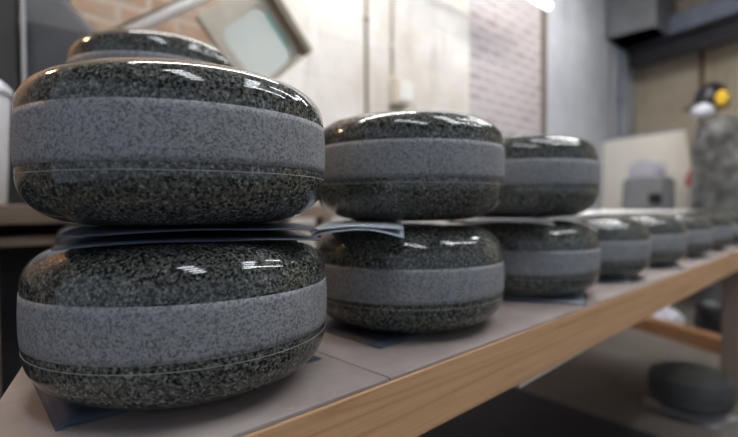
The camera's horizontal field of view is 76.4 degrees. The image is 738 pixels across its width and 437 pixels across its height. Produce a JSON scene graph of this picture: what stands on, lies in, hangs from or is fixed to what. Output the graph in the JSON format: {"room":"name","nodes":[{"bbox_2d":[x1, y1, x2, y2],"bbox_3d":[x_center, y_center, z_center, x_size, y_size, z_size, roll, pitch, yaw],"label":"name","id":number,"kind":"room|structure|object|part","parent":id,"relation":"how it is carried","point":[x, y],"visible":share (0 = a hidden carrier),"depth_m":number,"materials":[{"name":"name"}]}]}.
{"room":"curling stone workshop","nodes":[
{"label":"curling stone workshop","id":0,"kind":"room"},
{"bbox_2d":[70,0,635,246],"bbox_3d":[-0.003,-0.819,2.889,10.000,3.250,0.247,-2,2,-43],"label":"wall","id":1,"kind":"structure","parent":0,"point":[478,58],"depth_m":3.32,"materials":[{"name":"paint"}]},
{"bbox_2d":[364,0,368,112],"bbox_3d":[-0.012,-0.759,2.697,0.027,3.060,0.020,-2,2,-43],"label":"pipe","id":2,"kind":"object","parent":1,"relation":"attached to","point":[366,19],"visible":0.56,"depth_m":2.69,"materials":[{"name":"white metal"}]},
{"bbox_2d":[389,0,395,76],"bbox_3d":[0.139,-1.579,2.822,0.035,1.430,0.026,-2,2,-43],"label":"conduit","id":3,"kind":"object","parent":1,"relation":"attached to","point":[392,45],"visible":1,"depth_m":2.83,"materials":[{"name":"beige plastic"}]},
{"bbox_2d":[390,77,412,109],"bbox_3d":[0.200,-0.754,2.859,0.140,0.180,0.078,-2,2,-43],"label":"box","id":4,"kind":"object","parent":1,"relation":"attached to","point":[401,90],"visible":0.98,"depth_m":2.82,"materials":[{"name":"beige plastic"}]},
{"bbox_3d":[0.228,-0.769,2.836,0.100,0.110,0.008,-2,2,-43],"label":"plate","id":5,"kind":"part","parent":4,"relation":"part of","materials":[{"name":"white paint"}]},
{"bbox_2d":[541,6,546,134],"bbox_3d":[1.585,-0.861,4.266,0.030,3.250,0.058,-2,2,-43],"label":"trim","id":6,"kind":"structure","parent":1,"relation":"attached to","point":[543,12],"depth_m":4.24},
{"bbox_2d":[608,46,611,138],"bbox_3d":[2.696,-0.610,5.253,0.024,2.610,0.024,-2,2,-43],"label":"pipe","id":7,"kind":"object","parent":1,"relation":"attached to","point":[610,47],"visible":0.34,"depth_m":5.22,"materials":[{"name":"grey metal"}]},
{"bbox_2d":[618,51,626,136],"bbox_3d":[2.929,-0.616,5.429,0.096,2.610,0.072,-2,2,-43],"label":"drain pipe","id":8,"kind":"object","parent":1,"relation":"attached to","point":[622,99],"visible":0.4,"depth_m":5.39,"materials":[{"name":"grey metal"}]},
{"bbox_2d":[623,0,737,68],"bbox_3d":[3.601,-2.120,4.447,0.260,0.760,2.400,-1,2,-25],"label":"steel beam","id":9,"kind":"structure","parent":1,"relation":"attached to","point":[714,23],"depth_m":4.89,"materials":[{"name":"grey metal"}]},
{"bbox_2d":[514,291,737,436],"bbox_3d":[2.087,0.869,1.167,10.600,0.060,5.800,-2,2,-43],"label":"floor","id":10,"kind":"structure","parent":0,"point":[585,382],"depth_m":2.37,"materials":[{"name":"concrete"}]},
{"bbox_2d":[0,205,337,398],"bbox_3d":[-1.110,0.405,1.367,2.350,0.887,0.420,-2,2,-43],"label":"side table","id":11,"kind":"object","parent":10,"relation":"on","point":[25,232],"visible":0.19,"depth_m":1.52,"materials":[{"name":"brown wood"}]},
{"bbox_3d":[-1.001,0.434,1.230,0.050,0.835,0.050,-2,2,-43],"label":"leg","id":12,"kind":"part","parent":11,"relation":"part of","materials":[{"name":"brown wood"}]},
{"bbox_2d":[0,81,12,204],"bbox_3d":[-1.092,-0.207,1.206,0.288,0.345,0.288,-2,2,-43],"label":"plastic bucket","id":13,"kind":"object","parent":11,"relation":"on","point":[6,94],"visible":0.96,"depth_m":1.24,"materials":[{"name":"white plastic"}]},
{"bbox_3d":[-1.093,-0.352,1.203,0.288,0.055,0.288,-2,2,-43],"label":"lid","id":14,"kind":"part","parent":13,"relation":"part of","materials":[{"name":"white plastic"}]},
{"bbox_2d":[0,0,95,204],"bbox_3d":[-1.054,-0.493,1.543,0.370,0.900,0.205,-2,2,-43],"label":"extraction hood","id":15,"kind":"object","parent":11,"relation":"on","point":[36,35],"visible":0.2,"depth_m":1.43,"materials":[{"name":"grey metal"}]},
{"bbox_2d":[111,0,210,28],"bbox_3d":[-0.671,-0.533,1.708,0.636,0.969,0.050,-1,2,-40],"label":"lamp arm","id":16,"kind":"object","parent":11,"relation":"on","point":[162,14],"visible":0.16,"depth_m":1.64,"materials":[{"name":"white paint"}]},
{"bbox_2d":[195,0,312,79],"bbox_3d":[-0.458,-0.496,1.835,0.470,0.885,0.170,-2,2,-43],"label":"guard","id":17,"kind":"object","parent":11,"relation":"on","point":[266,39],"visible":0.7,"depth_m":1.80,"materials":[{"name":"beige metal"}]},
{"bbox_3d":[-0.429,-0.669,1.811,0.006,0.234,0.234,1,44,47],"label":"glass pane","id":18,"kind":"part","parent":17,"relation":"part of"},
{"bbox_3d":[-0.404,0.407,2.222,0.050,0.835,0.050,-2,2,-43],"label":"leg","id":19,"kind":"part","parent":11,"relation":"part of","materials":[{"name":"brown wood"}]},
{"bbox_3d":[-0.191,0.411,1.997,0.050,0.835,0.050,-2,2,-43],"label":"leg","id":20,"kind":"part","parent":11,"relation":"part of","materials":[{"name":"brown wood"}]},
{"bbox_2d":[0,244,737,436],"bbox_3d":[0.462,0.484,1.662,2.966,0.700,1.096,-2,2,-43],"label":"workbench","id":21,"kind":"object","parent":10,"relation":"on","point":[410,388],"visible":0.41,"depth_m":0.54,"materials":[{"name":"brown wood"}]},
{"bbox_2d":[54,223,92,245],"bbox_3d":[-0.586,0.077,1.134,0.293,0.148,0.293,1,2,38],"label":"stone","id":22,"kind":"object","parent":21,"relation":"on","point":[71,226],"visible":0.04,"depth_m":1.02,"materials":[{"name":"stone"}]},
{"bbox_2d":[33,355,320,431],"bbox_3d":[-0.236,0.163,0.553,0.260,0.002,0.256,-2,2,-42],"label":"sheet","id":23,"kind":"object","parent":21,"relation":"on","point":[62,415],"visible":0.06,"depth_m":0.40,"materials":[{"name":"paper"}]},
{"bbox_2d":[16,240,326,409],"bbox_3d":[-0.192,0.089,0.498,0.293,0.146,0.293,0,1,17],"label":"stone","id":24,"kind":"object","parent":23,"relation":"on","point":[167,325],"visible":0.86,"depth_m":0.37,"materials":[{"name":"stone"}]},
{"bbox_2d":[0,222,321,250],"bbox_3d":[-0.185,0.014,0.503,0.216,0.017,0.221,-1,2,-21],"label":"sheet","id":25,"kind":"object","parent":24,"relation":"on","point":[92,236],"visible":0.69,"depth_m":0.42,"materials":[{"name":"white paper"}]},
{"bbox_2d":[10,57,324,226],"bbox_3d":[-0.193,-0.067,0.493,0.293,0.146,0.293,1,2,43],"label":"stone","id":26,"kind":"object","parent":25,"relation":"on","point":[111,141],"visible":1,"depth_m":0.36,"materials":[{"name":"stone"}]},
{"bbox_2d":[325,315,430,348],"bbox_3d":[0.020,0.157,0.765,0.260,0.002,0.256,-2,2,-43],"label":"sheet","id":27,"kind":"object","parent":21,"relation":"on","point":[377,339],"visible":0.14,"depth_m":0.64,"materials":[{"name":"paper"}]},
{"bbox_2d":[315,222,503,332],"bbox_3d":[0.060,0.082,0.736,0.293,0.150,0.293,-1,2,-24],"label":"stone","id":28,"kind":"object","parent":27,"relation":"on","point":[440,277],"visible":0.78,"depth_m":0.61,"materials":[{"name":"stone"}]},
{"bbox_2d":[309,220,403,238],"bbox_3d":[-0.007,0.013,0.682,0.112,0.017,0.285,0,1,4],"label":"sheet","id":29,"kind":"object","parent":28,"relation":"on","point":[395,228],"visible":0.93,"depth_m":0.56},
{"bbox_2d":[318,110,504,220],"bbox_3d":[0.061,-0.075,0.734,0.293,0.154,0.293,-1,2,-23],"label":"stone","id":30,"kind":"object","parent":28,"relation":"on","point":[399,165],"visible":0.96,"depth_m":0.61,"materials":[{"name":"stone"}]},
{"bbox_2d":[446,216,525,223],"bbox_3d":[0.397,0.061,1.562,0.293,0.148,0.293,0,1,-7],"label":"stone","id":31,"kind":"object","parent":21,"relation":"on","point":[448,221],"visible":0.02,"depth_m":1.51,"materials":[{"name":"stone"}]},
{"bbox_2d":[503,291,585,304],"bbox_3d":[0.322,0.150,0.998,0.250,0.002,0.254,0,2,24],"label":"sheet","id":32,"kind":"object","parent":21,"relation":"on","point":[579,298],"visible":0.12,"depth_m":0.89,"materials":[{"name":"paper"}]},
{"bbox_2d":[472,218,600,296],"bbox_3d":[0.324,0.075,0.986,0.293,0.149,0.293,0,1,6],"label":"stone","id":33,"kind":"object","parent":32,"relation":"on","point":[563,258],"visible":0.59,"depth_m":0.85,"materials":[{"name":"stone"}]},
{"bbox_2d":[446,217,555,224],"bbox_3d":[0.242,0.003,0.938,0.160,0.011,0.265,0,1,0],"label":"sheet","id":34,"kind":"object","parent":33,"relation":"on","point":[477,220],"visible":0.71,"depth_m":0.83,"materials":[{"name":"paper"}]},
{"bbox_2d":[481,135,599,216],"bbox_3d":[0.319,-0.084,0.978,0.293,0.159,0.293,1,2,39],"label":"stone","id":35,"kind":"object","parent":34,"relation":"on","point":[546,175],"visible":0.71,"depth_m":0.84,"materials":[{"name":"stone"}]},
{"bbox_2d":[572,214,605,215],"bbox_3d":[0.898,0.047,2.036,0.293,0.148,0.293,1,2,41],"label":"stone","id":36,"kind":"object","parent":21,"relation":"on","point":[595,214],"visible":0.02,"depth_m":1.92,"materials":[{"name":"stone"}]},
{"bbox_2d":[576,210,698,214],"bbox_3d":[0.907,-0.027,1.937,1.720,0.003,0.450,-2,2,-43],"label":"paper sheet","id":37,"kind":"object","parent":36,"relation":"on","point":[596,211],"visible":0.52,"depth_m":2.02,"materials":[{"name":"white paper"}]},
{"bbox_2d":[597,277,630,283],"bbox_3d":[0.554,0.143,1.210,0.216,0.002,0.220,1,2,29],"label":"sheet","id":38,"kind":"object","parent":21,"relation":"on","point":[627,280],"visible":0.1,"depth_m":1.10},
{"bbox_2d":[541,216,650,278],"bbox_3d":[0.554,0.069,1.204,0.293,0.148,0.293,0,1,3],"label":"stone","id":39,"kind":"object","parent":38,"relation":"on","point":[625,243],"visible":0.54,"depth_m":1.07,"materials":[{"name":"stone"}]},
{"bbox_2d":[648,264,683,267],"bbox_3d":[0.799,0.137,1.443,0.216,0.002,0.220,0,1,6],"label":"sheet","id":40,"kind":"object","parent":21,"relation":"on","point":[670,265],"visible":0.09,"depth_m":1.34,"materials":[{"name":"grey paper"}]},
{"bbox_2d":[595,214,687,265],"bbox_3d":[0.800,0.062,1.437,0.293,0.148,0.293,-1,2,-24],"label":"stone","id":41,"kind":"object","parent":40,"relation":"on","point":[669,236],"visible":0.45,"depth_m":1.30,"materials":[{"name":"stone"}]},
{"bbox_2d":[630,316,720,354],"bbox_3d":[2.035,0.746,3.009,0.090,0.095,0.960,-1,1,-15],"label":"batten","id":42,"kind":"object","parent":21,"relation":"attached to","point":[702,339],"visible":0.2,"depth_m":3.00,"materials":[{"name":"brown wood"}]},
{"bbox_2d":[685,255,711,257],"bbox_3d":[1.044,0.130,1.675,0.216,0.002,0.220,-1,1,-16],"label":"sheet","id":43,"kind":"object","parent":21,"relation":"on","point":[699,256],"visible":0.09,"depth_m":1.60,"materials":[{"name":"grey paper"}]},
{"bbox_2d":[637,213,713,256],"bbox_3d":[1.046,0.055,1.669,0.293,0.148,0.293,0,2,22],"label":"stone","id":44,"kind":"object","parent":43,"relation":"on","point":[700,231],"visible":0.38,"depth_m":1.54,"materials":[{"name":"stone"}]},
{"bbox_3d":[1.658,0.506,2.119,0.100,0.623,0.092,-2,2,-43],"label":"leg","id":45,"kind":"part","parent":21,"relation":"part of","materials":[{"name":"brown wood"}]},
{"bbox_3d":[1.289,0.123,1.908,0.216,0.002,0.220,-1,2,-39],"label":"sheet","id":46,"kind":"object","parent":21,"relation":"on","visible":0},
{"bbox_2d":[663,212,732,249],"bbox_3d":[1.292,0.048,1.902,0.293,0.148,0.293,1,2,44],"label":"stone","id":47,"kind":"object","parent":46,"relation":"on","point":[722,224],"visible":0.38,"depth_m":1.77,"materials":[{"name":"stone"}]},
{"bbox_3d":[1.535,0.116,2.140,0.220,0.002,0.216,0,2,28],"label":"sheet","id":48,"kind":"object","parent":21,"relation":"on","visible":0},
{"bbox_2d":[688,211,737,244],"bbox_3d":[1.538,0.041,2.135,0.293,0.148,0.293,1,2,39],"label":"stone","id":49,"kind":"object","parent":48,"relation":"on","point":[733,216],"visible":0.18,"depth_m":2.00,"materials":[{"name":"stone"}]},
{"bbox_3d":[-0.391,0.083,0.885,0.293,0.148,0.293,1,2,33],"label":"stone","id":50,"kind":"object","parent":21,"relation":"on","visible":0},
{"bbox_3d":[-0.392,-0.082,0.880,0.293,0.148,0.293,-1,1,-19],"label":"stone","id":51,"kind":"object","parent":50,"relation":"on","visible":0},
{"bbox_2d":[66,28,236,67],"bbox_3d":[-0.393,-0.246,0.876,0.293,0.148,0.293,-2,2,-45],"label":"stone","id":52,"kind":"object","parent":51,"relation":"on","point":[118,42],"visible":0.29,"depth_m":0.75,"materials":[{"name":"stone"}]},
{"bbox_2d":[418,387,657,436],"bbox_3d":[0.726,0.839,1.290,1.293,0.006,1.549,-2,2,-43],"label":"rubber mat","id":53,"kind":"object","parent":10,"relation":"on","point":[514,412],"visible":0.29,"depth_m":1.89,"materials":[{"name":"black rubber"}]},
{"bbox_2d":[652,307,684,324],"bbox_3d":[2.170,0.711,3.400,0.192,0.144,0.201,0,1,15],"label":"bundle","id":54,"kind":"object","parent":10,"relation":"on","point":[668,314],"visible":0.42,"depth_m":3.35,"materials":[{"name":"white fabric"}]},
{"bbox_2d":[643,397,737,428],"bbox_3d":[1.344,0.821,1.988,0.190,0.002,0.345,-2,2,-43],"label":"paper scrap","id":55,"kind":"object","parent":10,"relation":"on","point":[721,420],"visible":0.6,"depth_m":1.93,"materials":[{"name":"white paper"}]},
{"bbox_2d":[661,405,714,423],"bbox_3d":[1.363,0.807,1.996,0.182,0.026,0.171,1,2,40],"label":"pad","id":56,"kind":"object","parent":55,"relation":"on","point":[708,419],"visible":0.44,"depth_m":1.92,"materials":[{"name":"grey rubber"}]},
{"bbox_2d":[647,361,735,415],"bbox_3d":[1.363,0.716,1.994,0.310,0.157,0.310,-1,1,-18],"label":"stone","id":57,"kind":"object","parent":56,"relation":"on","point":[686,387],"visible":1,"depth_m":1.89,"materials":[{"name":"stone"}]},
{"bbox_2d":[693,280,721,334],"bbox_3d":[2.467,0.603,3.168,0.419,0.368,0.457,-2,2,-43],"label":"plastic sack","id":58,"kind":"object","parent":10,"relation":"on","point":[707,308],"visible":0.54,"depth_m":3.14,"materials":[{"name":"black plastic"}]},
{"bbox_3d":[2.715,0.360,4.231,0.800,0.800,1.370,-1,2,-25],"label":"table","id":59,"kind":"object","parent":10,"relation":"on","visible":0},
{"bbox_2d":[602,127,690,211],"bbox_3d":[2.799,-0.459,4.749,0.044,0.811,1.016,-1,2,-25],"label":"whiteboard","id":60,"kind":"object","parent":59,"relation":"on","point":[669,147],"visible":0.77,"depth_m":4.74,"materials":[{"name":"white plastic"}]},
{"bbox_3d":[2.774,-0.461,4.801,0.044,0.811,0.900,-1,2,-25],"label":"board frame","id":61,"kind":"part","parent":60,"relation":"part of","materials":[{"name":"silver metal"}]},
{"bbox_2d":[622,161,675,213],"bbox_3d":[2.522,-0.283,4.247,0.295,0.485,0.390,-1,2,-25],"label":"machine","id":62,"kind":"object","parent":59,"relation":"on","point":[647,186],"visible":0.89,"depth_m":4.18,"materials":[{"name":"grey plastic"}]},
{"bbox_3d":[2.480,-0.176,4.069,0.063,0.100,0.100,-1,2,-25],"label":"knob","id":63,"kind":"part","parent":62,"relation":"part of","materials":[{"name":"black plastic"}]},
{"bbox_2d":[685,134,694,189],"bbox_3d":[2.894,-0.424,4.117,0.222,0.770,0.135,-1,2,-25],"label":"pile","id":64,"kind":"object","parent":59,"relation":"on","point":[688,179],"visible":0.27,"depth_m":4.11,"materials":[{"name":"red"}]},
{"bbox_2d":[688,116,737,212],"bbox_3d":[3.065,-0.424,3.698,0.424,0.789,0.813,-1,2,-25],"label":"granite block","id":65,"kind":"object","parent":59,"relation":"on","point":[714,150],"visible":0.86,"depth_m":3.79,"materials":[{"name":"grey stone"}]},
{"bbox_2d":[682,82,730,119],"bbox_3d":[2.862,-0.994,3.985,0.344,0.311,0.419,1,2,39],"label":"helmet","id":66,"kind":"object","parent":65,"relation":"on","point":[711,97],"visible":1,"depth_m":3.87,"materials":[{"name":"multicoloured plastic"}]},
{"bbox_2d":[715,90,729,106],"bbox_3d":[2.850,-0.970,3.779,0.064,0.132,0.099,-1,2,-25],"label":"ear cup","id":67,"kind":"object","parent":66,"relation":"on","point":[722,97],"depth_m":3.76,"materials":[{"name":"yellow plastic"}]},
{"bbox_2d":[635,0,737,284],"bbox_3d":[4.578,-0.857,3.527,0.201,3.250,5.850,-1,2,-25],"label":"wall","id":68,"kind":"structure","parent":0,"point":[662,89],"depth_m":5.38,"materials":[{"name":"beige paint"}]},
{"bbox_2d":[699,50,703,123],"bbox_3d":[3.658,-0.787,5.168,0.044,2.960,0.044,-2,2,-43],"label":"rusty pipe","id":69,"kind":"object","parent":68,"relation":"attached to","point":[701,53],"visible":0.02,"depth_m":5.13,"materials":[{"name":"metal"}]},
{"bbox_3d":[2.071,-2.460,1.085,10.600,0.100,5.800,-2,2,-43],"label":"ceiling","id":70,"kind":"structure","parent":0,"visible":0},
{"bbox_2d":[532,0,552,10],"bbox_3d":[0.814,-2.006,3.017,1.550,0.891,0.060,-2,2,-43],"label":"ceiling light","id":71,"kind":"object","parent":70,"relation":"hanging from","point":[548,6],"visible":1,"depth_m":3.48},
{"bbox_2d":[606,0,675,48],"bbox_3d":[3.055,-2.247,5.237,0.775,0.520,0.490,-2,2,-43],"label":"ventilation duct","id":72,"kind":"object","parent":70,"relation":"hanging from","point":[630,23],"visible":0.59,"depth_m":5.03,"materials":[{"name":"grey metal"}]}
]}

